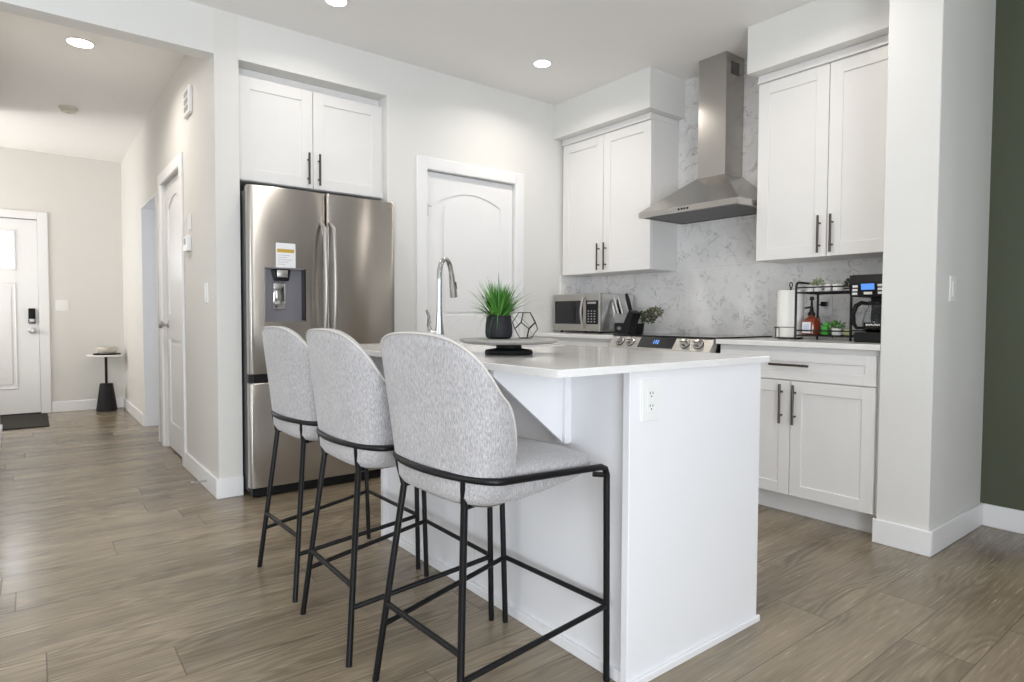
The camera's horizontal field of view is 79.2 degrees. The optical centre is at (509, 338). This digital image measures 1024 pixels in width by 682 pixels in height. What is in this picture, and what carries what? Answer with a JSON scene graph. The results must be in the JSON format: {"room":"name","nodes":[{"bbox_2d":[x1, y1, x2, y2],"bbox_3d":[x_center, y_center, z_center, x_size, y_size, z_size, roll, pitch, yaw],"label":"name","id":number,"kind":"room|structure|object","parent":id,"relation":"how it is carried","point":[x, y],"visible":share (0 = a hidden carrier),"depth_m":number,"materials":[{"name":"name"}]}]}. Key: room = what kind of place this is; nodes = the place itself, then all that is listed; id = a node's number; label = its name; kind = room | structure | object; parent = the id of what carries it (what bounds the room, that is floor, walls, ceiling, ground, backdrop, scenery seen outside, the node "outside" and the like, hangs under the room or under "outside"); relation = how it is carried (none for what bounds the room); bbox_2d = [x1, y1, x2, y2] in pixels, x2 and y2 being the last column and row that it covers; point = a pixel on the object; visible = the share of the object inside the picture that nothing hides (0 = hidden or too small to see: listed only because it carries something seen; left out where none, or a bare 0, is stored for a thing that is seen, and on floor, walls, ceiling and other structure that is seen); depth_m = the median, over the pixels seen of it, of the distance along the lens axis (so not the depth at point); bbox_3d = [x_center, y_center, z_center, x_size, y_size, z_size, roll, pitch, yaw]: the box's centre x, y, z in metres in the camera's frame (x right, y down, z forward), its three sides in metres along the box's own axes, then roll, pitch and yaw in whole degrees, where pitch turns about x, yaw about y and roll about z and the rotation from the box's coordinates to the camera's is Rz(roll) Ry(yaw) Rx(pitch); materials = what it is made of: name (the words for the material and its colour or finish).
{"room":"kitchen","nodes":[
{"label":"kitchen","id":0,"kind":"room"},
{"bbox_2d":[0,147,124,401],"bbox_3d":[-4.758,-0.597,6.812,3.900,2.760,0.150,-1,3,-38],"label":"wall","id":1,"kind":"structure","parent":0,"point":[80,198],"depth_m":6.76,"materials":[{"name":"paint"}]},
{"bbox_2d":[0,209,51,415],"bbox_3d":[-5.353,-0.266,6.289,1.090,2.130,0.168,-1,3,-38],"label":"door","id":2,"kind":"structure","parent":1,"relation":"in","point":[25,359],"depth_m":6.49,"materials":[{"name":"white paint"}]},
{"bbox_2d":[55,300,68,310],"bbox_3d":[-4.823,-0.362,6.669,0.115,0.117,0.010,-1,3,-38],"label":"light switch","id":3,"kind":"object","parent":1,"relation":"attached to","point":[60,305],"visible":1,"depth_m":6.67,"materials":[{"name":"white plastic"}]},
{"bbox_2d":[52,397,123,411],"bbox_3d":[-4.652,0.727,6.841,0.655,0.112,0.015,-1,3,-38],"label":"baseboard","id":4,"kind":"structure","parent":1,"relation":"attached to","point":[62,406],"depth_m":6.77,"materials":[{"name":"white paint"}]},
{"bbox_2d":[121,8,242,478],"bbox_3d":[-2.966,-0.535,5.291,0.130,2.760,4.450,-1,3,-38],"label":"wall","id":5,"kind":"structure","parent":0,"point":[208,139],"depth_m":3.77,"materials":[{"name":"paint"}]},
{"bbox_2d":[141,193,159,440],"bbox_3d":[-3.119,-0.188,5.496,0.134,2.050,0.838,-1,3,-38],"label":"trim","id":6,"kind":"structure","parent":5,"relation":"attached to","point":[148,210],"depth_m":5.81,"materials":[{"name":"white paint"}]},
{"bbox_2d":[157,151,186,466],"bbox_3d":[-2.499,-0.206,4.597,0.107,2.155,0.950,-1,3,-38],"label":"door","id":7,"kind":"structure","parent":5,"relation":"in","point":[174,200],"depth_m":4.66,"materials":[{"name":"white paint"}]},
{"bbox_2d":[123,397,243,498],"bbox_3d":[-2.974,0.788,5.328,0.145,0.112,4.465,-1,3,-38],"label":"baseboard","id":8,"kind":"structure","parent":5,"relation":"attached to","point":[233,486],"depth_m":3.68,"materials":[{"name":"white paint"}]},
{"bbox_2d":[183,235,191,252],"bbox_3d":[-2.114,-0.623,4.056,0.030,0.100,0.140,-1,3,-38],"label":"thermostat","id":9,"kind":"object","parent":5,"relation":"attached to","point":[187,242],"visible":1,"depth_m":4.01,"materials":[{"name":"white plastic"}]},
{"bbox_2d":[183,84,192,118],"bbox_3d":[-2.072,-1.525,3.981,0.024,0.170,0.195,-1,3,-38],"label":"door chime","id":10,"kind":"object","parent":5,"relation":"attached to","point":[187,94],"visible":1,"depth_m":3.93,"materials":[{"name":"white plastic"}]},
{"bbox_2d":[188,214,191,229],"bbox_3d":[-2.072,-0.756,4.011,0.016,0.100,0.055,-1,3,-38],"label":"sensor","id":11,"kind":"object","parent":5,"relation":"attached to","point":[189,215],"visible":1,"depth_m":3.99,"materials":[{"name":"white plastic"}]},
{"bbox_2d":[204,283,207,302],"bbox_3d":[-1.810,-0.275,3.691,0.010,0.117,0.072,-1,3,-38],"label":"light switch","id":12,"kind":"object","parent":5,"relation":"attached to","point":[205,284],"visible":1,"depth_m":3.68,"materials":[{"name":"white plastic"}]},
{"bbox_2d":[0,0,580,337],"bbox_3d":[-2.149,-0.473,3.649,6.550,2.760,0.850,-1,3,-38],"label":"wall","id":13,"kind":"structure","parent":0,"point":[426,112],"depth_m":4.22,"materials":[{"name":"paint"}]},
{"bbox_2d":[238,67,382,199],"bbox_3d":[-1.400,-1.281,4.112,0.926,0.668,0.686,-1,3,-38],"label":"upper cabinet","id":14,"kind":"object","parent":13,"relation":"attached to","point":[295,135],"visible":0.83,"depth_m":3.84,"materials":[{"name":"white paint"}]},
{"bbox_2d":[416,155,523,341],"bbox_3d":[-0.275,-0.195,4.578,0.949,2.155,0.107,-1,3,-38],"label":"door","id":15,"kind":"structure","parent":13,"relation":"in","point":[466,221],"depth_m":4.54,"materials":[{"name":"white paint"}]},
{"bbox_2d":[0,0,814,162],"bbox_3d":[-0.804,-1.894,3.528,8.820,0.100,11.300,-1,3,-38],"label":"ceiling","id":16,"kind":"structure","parent":0,"point":[114,86],"depth_m":3.95,"materials":[{"name":"paint"}]},
{"bbox_2d":[58,105,77,113],"bbox_3d":[-3.649,-1.893,5.121,0.136,0.039,0.136,-1,3,-38],"label":"smoke detector","id":17,"kind":"object","parent":16,"relation":"attached to","point":[66,109],"visible":1,"depth_m":5.08,"materials":[{"name":"white plastic"}]},
{"bbox_2d":[64,37,95,48],"bbox_3d":[-2.702,-1.863,3.894,0.168,0.004,0.168,-1,3,-38],"label":"recessed light","id":18,"kind":"object","parent":16,"relation":"in","point":[78,42],"visible":1,"depth_m":3.89,"materials":[{"name":"white plastic"}]},
{"bbox_2d":[324,0,348,7],"bbox_3d":[-0.940,-1.836,3.362,0.138,0.004,0.138,-1,3,-38],"label":"recessed light","id":19,"kind":"object","parent":16,"relation":"in","point":[334,3],"visible":1,"depth_m":3.38,"materials":[{"name":"white plastic"}]},
{"bbox_2d":[532,59,551,67],"bbox_3d":[0.223,-1.860,4.180,0.138,0.004,0.138,-1,3,-38],"label":"recessed light","id":20,"kind":"object","parent":16,"relation":"in","point":[541,63],"visible":1,"depth_m":4.17,"materials":[{"name":"white plastic"}]},
{"bbox_2d":[0,407,1023,681],"bbox_3d":[-0.817,0.954,3.629,8.820,0.080,11.300,-1,3,-38],"label":"floor","id":21,"kind":"structure","parent":0,"point":[115,566],"depth_m":2.33,"materials":[{"name":"brown wood"}]},
{"bbox_2d":[0,413,49,429],"bbox_3d":[-4.789,0.806,6.045,0.460,0.010,0.950,-1,3,-38],"label":"doormat","id":22,"kind":"object","parent":21,"relation":"on","point":[23,421],"visible":1,"depth_m":6.01,"materials":[{"name":"grey fabric"}]},
{"bbox_2d":[86,354,124,411],"bbox_3d":[-4.415,0.478,6.778,0.354,0.616,0.354,-1,3,-38],"label":"side table","id":23,"kind":"object","parent":21,"relation":"on","point":[106,402],"visible":0.9,"depth_m":6.72,"materials":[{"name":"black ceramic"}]},
{"bbox_2d":[93,353,120,354],"bbox_3d":[-4.399,0.164,6.765,0.260,0.014,0.260,-1,3,-38],"label":"round tray","id":24,"kind":"object","parent":23,"relation":"on","point":[94,353],"visible":0.79,"depth_m":6.71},
{"bbox_2d":[97,346,116,353],"bbox_3d":[-4.397,0.121,6.765,0.190,0.072,0.190,-1,3,-38],"label":"bowl","id":25,"kind":"object","parent":24,"relation":"on","point":[104,349],"visible":1,"depth_m":6.70,"materials":[{"name":"beige ceramic"}]},
{"bbox_2d":[240,184,394,496],"bbox_3d":[-1.306,0.005,4.019,0.908,1.785,0.866,-1,3,-38],"label":"refrigerator","id":26,"kind":"object","parent":21,"relation":"on","point":[310,260],"visible":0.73,"depth_m":3.65,"materials":[{"name":"silver metal"}]},
{"bbox_2d":[247,374,375,488],"bbox_3d":[-1.119,0.520,3.792,0.908,0.649,0.063,-1,3,-38],"label":"freezer","id":27,"kind":"object","parent":26,"relation":"in","point":[260,426],"depth_m":3.56,"materials":[{"name":"silver metal"}]},
{"bbox_2d":[257,326,420,602],"bbox_3d":[-0.715,0.449,2.566,0.526,1.009,0.502,-1,3,-39],"label":"bar stool","id":28,"kind":"object","parent":21,"relation":"on","point":[293,412],"visible":0.68,"depth_m":2.35,"materials":[{"name":"grey fabric"}]},
{"bbox_2d":[300,328,493,667],"bbox_3d":[-0.398,0.465,2.147,0.526,1.009,0.502,-1,3,-37],"label":"bar stool","id":29,"kind":"object","parent":21,"relation":"on","point":[354,427],"visible":0.85,"depth_m":1.91,"materials":[{"name":"grey fabric"}]},
{"bbox_2d":[372,331,609,681],"bbox_3d":[-0.057,0.480,1.771,0.526,1.009,0.502,-1,3,-41],"label":"bar stool","id":30,"kind":"object","parent":21,"relation":"on","point":[454,431],"visible":1,"depth_m":1.57,"materials":[{"name":"grey fabric"}]},
{"bbox_2d":[370,345,760,681],"bbox_3d":[0.034,0.511,2.452,0.971,0.897,1.546,-1,3,-38],"label":"kitchen island","id":31,"kind":"object","parent":21,"relation":"on","point":[684,483],"visible":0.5,"depth_m":1.90,"materials":[{"name":"white paint"}]},
{"bbox_2d":[360,341,769,377],"bbox_3d":[0.015,0.052,2.424,0.967,0.020,1.583,-1,3,-38],"label":"island countertop","id":32,"kind":"structure","parent":31,"relation":"on","point":[546,360],"depth_m":1.90,"materials":[{"name":"white stone"}]},
{"bbox_2d":[425,257,457,334],"bbox_3d":[-0.310,-0.193,3.051,0.084,0.422,0.264,1,2,25],"label":"faucet","id":33,"kind":"object","parent":32,"relation":"on","point":[439,329],"visible":0.79,"depth_m":2.96,"materials":[{"name":"silver metal"}]},
{"bbox_2d":[459,337,558,355],"bbox_3d":[-0.002,0.026,2.136,0.344,0.053,0.344,-1,3,-38],"label":"turntable","id":34,"kind":"object","parent":32,"relation":"on","point":[512,346],"visible":0.97,"depth_m":2.06,"materials":[{"name":"grey wood"}]},
{"bbox_2d":[454,277,547,338],"bbox_3d":[-0.033,-0.102,2.144,0.369,0.248,0.410,1,2,7],"label":"potted grass","id":35,"kind":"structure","parent":34,"relation":"on","point":[498,325],"depth_m":2.09,"materials":[{"name":"plant"}]},
{"bbox_2d":[485,315,511,338],"bbox_3d":[-0.036,-0.041,2.134,0.095,0.080,0.095,-1,3,-38],"label":"pot","id":36,"kind":"object","parent":35,"relation":"on","point":[501,328],"depth_m":2.09,"materials":[{"name":"black ceramic"}]},
{"bbox_2d":[459,337,558,344],"bbox_3d":[-0.002,0.007,2.136,0.344,0.015,0.344,-1,3,-38],"label":"tray","id":37,"kind":"object","parent":34,"relation":"on","point":[477,340],"depth_m":2.01,"materials":[{"name":"grey wood"}]},
{"bbox_2d":[512,312,537,338],"bbox_3d":[0.055,-0.048,2.154,0.091,0.091,0.088,-1,3,-38],"label":"ornament","id":38,"kind":"object","parent":34,"relation":"on","point":[527,337],"visible":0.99,"depth_m":2.14,"materials":[{"name":"black metal"}]},
{"bbox_2d":[641,379,658,421],"bbox_3d":[0.400,0.174,1.751,0.072,0.117,0.009,-1,3,-38],"label":"wall outlet","id":39,"kind":"object","parent":31,"relation":"attached to","point":[649,388],"visible":1,"depth_m":1.75,"materials":[{"name":"white plastic"}]},
{"bbox_2d":[647,388,654,412],"bbox_3d":[0.401,0.174,1.749,0.034,0.070,0.002,-1,3,-38],"label":"socket","id":40,"kind":"object","parent":39,"relation":"attached to","point":[650,391],"depth_m":1.75,"materials":[{"name":"white plastic"}]},
{"bbox_2d":[534,336,611,346],"bbox_3d":[0.678,0.433,4.751,0.662,0.896,0.885,-1,3,-38],"label":"base cabinet","id":41,"kind":"object","parent":21,"relation":"on","point":[562,340],"visible":0.02,"depth_m":4.47,"materials":[{"name":"white paint"}]},
{"bbox_2d":[529,332,614,338],"bbox_3d":[0.683,-0.030,4.740,0.651,0.028,0.894,-1,3,-38],"label":"countertop","id":42,"kind":"structure","parent":41,"relation":"on","point":[591,335],"depth_m":4.61,"materials":[{"name":"white stone"}]},
{"bbox_2d":[553,293,632,333],"bbox_3d":[0.641,-0.200,4.898,0.420,0.301,0.520,-1,3,-38],"label":"microwave","id":43,"kind":"object","parent":42,"relation":"on","point":[594,311],"visible":0.95,"depth_m":4.72,"materials":[{"name":"metal"}]},
{"bbox_2d":[612,293,640,333],"bbox_3d":[0.855,-0.187,4.575,0.087,0.300,0.232,-1,3,-38],"label":"knife block","id":44,"kind":"object","parent":42,"relation":"on","point":[627,323],"visible":0.99,"depth_m":4.54,"materials":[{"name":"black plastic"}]},
{"bbox_2d":[635,305,663,333],"bbox_3d":[1.013,-0.142,4.582,0.137,0.211,0.298,-1,2,-31],"label":"dried plant","id":45,"kind":"object","parent":42,"relation":"on","point":[640,327],"visible":0.93,"depth_m":4.54,"materials":[{"name":"green plant"}]},
{"bbox_2d":[608,333,771,352],"bbox_3d":[1.163,0.440,4.061,0.702,0.934,0.788,-1,3,-38],"label":"range","id":46,"kind":"object","parent":21,"relation":"on","point":[689,342],"visible":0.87,"depth_m":3.83,"materials":[{"name":"silver metal"}]},
{"bbox_2d":[613,333,771,338],"bbox_3d":[1.188,-0.023,4.063,0.627,0.008,0.788,-1,3,-38],"label":"cooktop","id":47,"kind":"object","parent":46,"relation":"in","point":[645,335],"depth_m":3.93,"materials":[{"name":"black glass"}]},
{"bbox_2d":[720,344,879,532],"bbox_3d":[1.704,0.485,3.426,0.662,0.896,0.869,-1,3,-38],"label":"base cabinet","id":48,"kind":"object","parent":21,"relation":"on","point":[818,437],"visible":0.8,"depth_m":3.13,"materials":[{"name":"white paint"}]},
{"bbox_2d":[716,337,880,350],"bbox_3d":[1.710,0.022,3.414,0.651,0.028,0.871,-1,3,-38],"label":"countertop","id":49,"kind":"structure","parent":48,"relation":"on","point":[767,341],"depth_m":3.24,"materials":[{"name":"white stone"}]},
{"bbox_2d":[777,282,804,338],"bbox_3d":[1.668,-0.170,3.669,0.146,0.337,0.146,-1,3,-38],"label":"paper towel holder","id":50,"kind":"object","parent":49,"relation":"on","point":[785,298],"visible":0.84,"depth_m":3.61,"materials":[{"name":"white paper"}]},
{"bbox_2d":[774,282,864,341],"bbox_3d":[1.773,-0.160,3.506,0.267,0.329,0.436,-1,3,-38],"label":"spice rack","id":51,"kind":"object","parent":49,"relation":"on","point":[817,293],"visible":0.65,"depth_m":3.46,"materials":[{"name":"black metal"}]},
{"bbox_2d":[774,327,793,338],"bbox_3d":[1.602,-0.037,3.571,0.064,0.067,0.131,-1,3,-38],"label":"basket","id":52,"kind":"object","parent":51,"relation":"on","point":[774,327],"depth_m":3.55,"materials":[{"name":"black metal"}]},
{"bbox_2d":[801,297,820,334],"bbox_3d":[1.723,-0.134,3.530,0.104,0.215,0.100,-1,3,-38],"label":"soap dispenser","id":53,"kind":"object","parent":51,"relation":"on","point":[811,322],"visible":0.98,"depth_m":3.50,"materials":[{"name":"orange plastic"}]},
{"bbox_2d":[801,315,820,334],"bbox_3d":[1.724,-0.081,3.532,0.103,0.108,0.100,-1,3,-38],"label":"bottle","id":54,"kind":"object","parent":53,"relation":"on","point":[811,322],"depth_m":3.49,"materials":[{"name":"plastic"}]},
{"bbox_2d":[809,277,824,291],"bbox_3d":[1.742,-0.307,3.495,0.078,0.084,0.087,-1,3,-38],"label":"potted plant","id":55,"kind":"object","parent":51,"relation":"on","point":[815,281],"visible":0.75,"depth_m":3.48,"materials":[{"name":"green plant"}]},
{"bbox_2d":[797,285,849,294],"bbox_3d":[1.812,-0.272,3.453,0.263,0.036,0.306,-1,3,-38],"label":"shelf","id":56,"kind":"object","parent":51,"relation":"attached to","point":[817,292],"depth_m":3.40,"materials":[{"name":"black metal"}]},
{"bbox_2d":[821,322,829,334],"bbox_3d":[1.768,-0.060,3.457,0.035,0.072,0.035,-1,3,-38],"label":"container","id":57,"kind":"object","parent":51,"relation":"on","point":[825,326],"visible":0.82,"depth_m":3.45,"materials":[{"name":"plastic"}]},
{"bbox_2d":[824,284,830,290],"bbox_3d":[1.775,-0.284,3.446,0.034,0.042,0.034,-1,3,-38],"label":"cup","id":58,"kind":"object","parent":51,"relation":"on","point":[826,288],"visible":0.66,"depth_m":3.43,"materials":[{"name":"white ceramic"}]},
{"bbox_2d":[796,329,864,336],"bbox_3d":[1.810,-0.033,3.461,0.263,0.036,0.306,-1,3,-38],"label":"shelf","id":59,"kind":"object","parent":51,"relation":"attached to","point":[850,330],"depth_m":3.39,"materials":[{"name":"black metal"}]},
{"bbox_2d":[827,320,845,334],"bbox_3d":[1.795,-0.067,3.390,0.092,0.093,0.086,0,2,5],"label":"potted plant","id":60,"kind":"object","parent":51,"relation":"on","point":[834,323],"visible":0.98,"depth_m":3.38,"materials":[{"name":"green plant"}]},
{"bbox_2d":[832,284,843,290],"bbox_3d":[1.808,-0.282,3.403,0.060,0.040,0.060,-1,3,-38],"label":"cup","id":61,"kind":"object","parent":51,"relation":"on","point":[834,288],"visible":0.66,"depth_m":3.38,"materials":[{"name":"white ceramic"}]},
{"bbox_2d":[844,275,850,284],"bbox_3d":[1.875,-0.307,3.363,0.098,0.094,0.097,0,2,-12],"label":"potted plant","id":62,"kind":"object","parent":51,"relation":"on","point":[847,281],"visible":0.2,"depth_m":3.37,"materials":[{"name":"green plant"}]},
{"bbox_2d":[849,274,881,342],"bbox_3d":[1.907,-0.156,3.194,0.284,0.345,0.215,-1,3,-38],"label":"coffee maker","id":63,"kind":"object","parent":49,"relation":"on","point":[867,285],"visible":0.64,"depth_m":3.13,"materials":[{"name":"black plastic"}]},
{"bbox_2d":[559,58,882,338],"bbox_3d":[1.349,-0.939,4.174,0.360,1.835,2.575,-1,3,-38],"label":"wall","id":64,"kind":"structure","parent":0,"point":[718,285],"depth_m":4.25,"materials":[{"name":"stone"}]},
{"bbox_2d":[562,112,678,276],"bbox_3d":[0.821,-1.057,4.788,0.338,1.095,0.910,-1,3,-38],"label":"upper cabinet","id":65,"kind":"object","parent":64,"relation":"attached to","point":[613,173],"visible":1,"depth_m":4.59,"materials":[{"name":"white paint"}]},
{"bbox_2d":[639,51,756,224],"bbox_3d":[1.300,-1.333,4.045,0.477,1.037,0.750,-1,3,-38],"label":"range hood","id":66,"kind":"object","parent":64,"relation":"attached to","point":[720,191],"visible":0.95,"depth_m":4.03,"materials":[{"name":"silver metal"}]},
{"bbox_2d":[731,61,739,75],"bbox_3d":[1.471,-1.761,4.028,0.095,0.079,0.002,-1,3,-38],"label":"vent grille","id":67,"kind":"object","parent":66,"relation":"attached to","point":[735,65],"depth_m":4.03,"materials":[{"name":"grey metal"}]},
{"bbox_2d":[756,34,888,263],"bbox_3d":[1.849,-1.006,3.462,0.338,1.095,0.837,-1,3,-38],"label":"upper cabinet","id":68,"kind":"object","parent":64,"relation":"attached to","point":[822,124],"visible":0.77,"depth_m":3.40,"materials":[{"name":"white paint"}]},
{"bbox_2d":[819,302,832,337],"bbox_3d":[1.878,-0.114,3.647,0.063,0.213,0.114,-1,2,-25],"label":"plug","id":69,"kind":"object","parent":64,"relation":"attached to","point":[822,303],"visible":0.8,"depth_m":3.67,"materials":[{"name":"black plastic"}]},
{"bbox_2d":[820,296,832,315],"bbox_3d":[1.893,-0.197,3.697,0.009,0.117,0.072,-1,3,-38],"label":"wall outlet","id":70,"kind":"object","parent":64,"relation":"attached to","point":[824,310],"visible":1,"depth_m":3.69,"materials":[{"name":"white plastic"}]},
{"bbox_2d":[823,300,828,311],"bbox_3d":[1.891,-0.197,3.696,0.002,0.070,0.034,-1,3,-38],"label":"socket","id":71,"kind":"object","parent":70,"relation":"attached to","point":[825,308],"depth_m":3.69,"materials":[{"name":"white plastic"}]},
{"bbox_2d":[554,0,889,140],"bbox_3d":[1.313,-1.718,4.115,0.420,0.275,2.575,-1,3,-38],"label":"soffit","id":72,"kind":"structure","parent":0,"point":[817,28],"depth_m":3.58,"materials":[{"name":"paint"}]},
{"bbox_2d":[678,0,1023,533],"bbox_3d":[2.512,-0.432,3.066,0.135,2.760,6.020,-1,3,-38],"label":"wall","id":73,"kind":"structure","parent":0,"point":[1002,460],"depth_m":3.06,"materials":[{"name":"paint"}]},
{"bbox_2d":[876,0,995,530],"bbox_3d":[2.066,-0.431,2.984,0.700,2.760,0.215,-1,3,-38],"label":"wall column","id":74,"kind":"structure","parent":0,"point":[941,52],"depth_m":2.80,"materials":[{"name":"paint"}]},
{"bbox_2d":[872,503,982,556],"bbox_3d":[2.056,0.893,3.024,0.715,0.112,0.240,-1,3,-38],"label":"baseboard","id":75,"kind":"structure","parent":74,"relation":"attached to","point":[899,536],"depth_m":2.83,"materials":[{"name":"white paint"}]},
{"bbox_2d":[949,276,955,301],"bbox_3d":[2.017,-0.228,2.811,0.072,0.117,0.010,-1,3,-38],"label":"light switch","id":76,"kind":"object","parent":74,"relation":"attached to","point":[952,282],"visible":1,"depth_m":2.80,"materials":[{"name":"white plastic"}]},
{"bbox_3d":[-3.498,-0.493,4.039,0.135,2.760,2.880,-1,3,-38],"label":"wall","id":77,"kind":"structure","parent":0,"visible":0},
{"bbox_2d":[0,424,2,446],"bbox_3d":[-3.503,0.830,4.097,0.150,0.112,2.895,-1,3,-38],"label":"baseboard","id":78,"kind":"structure","parent":77,"relation":"attached to","point":[1,425],"depth_m":5.07,"materials":[{"name":"white paint"}]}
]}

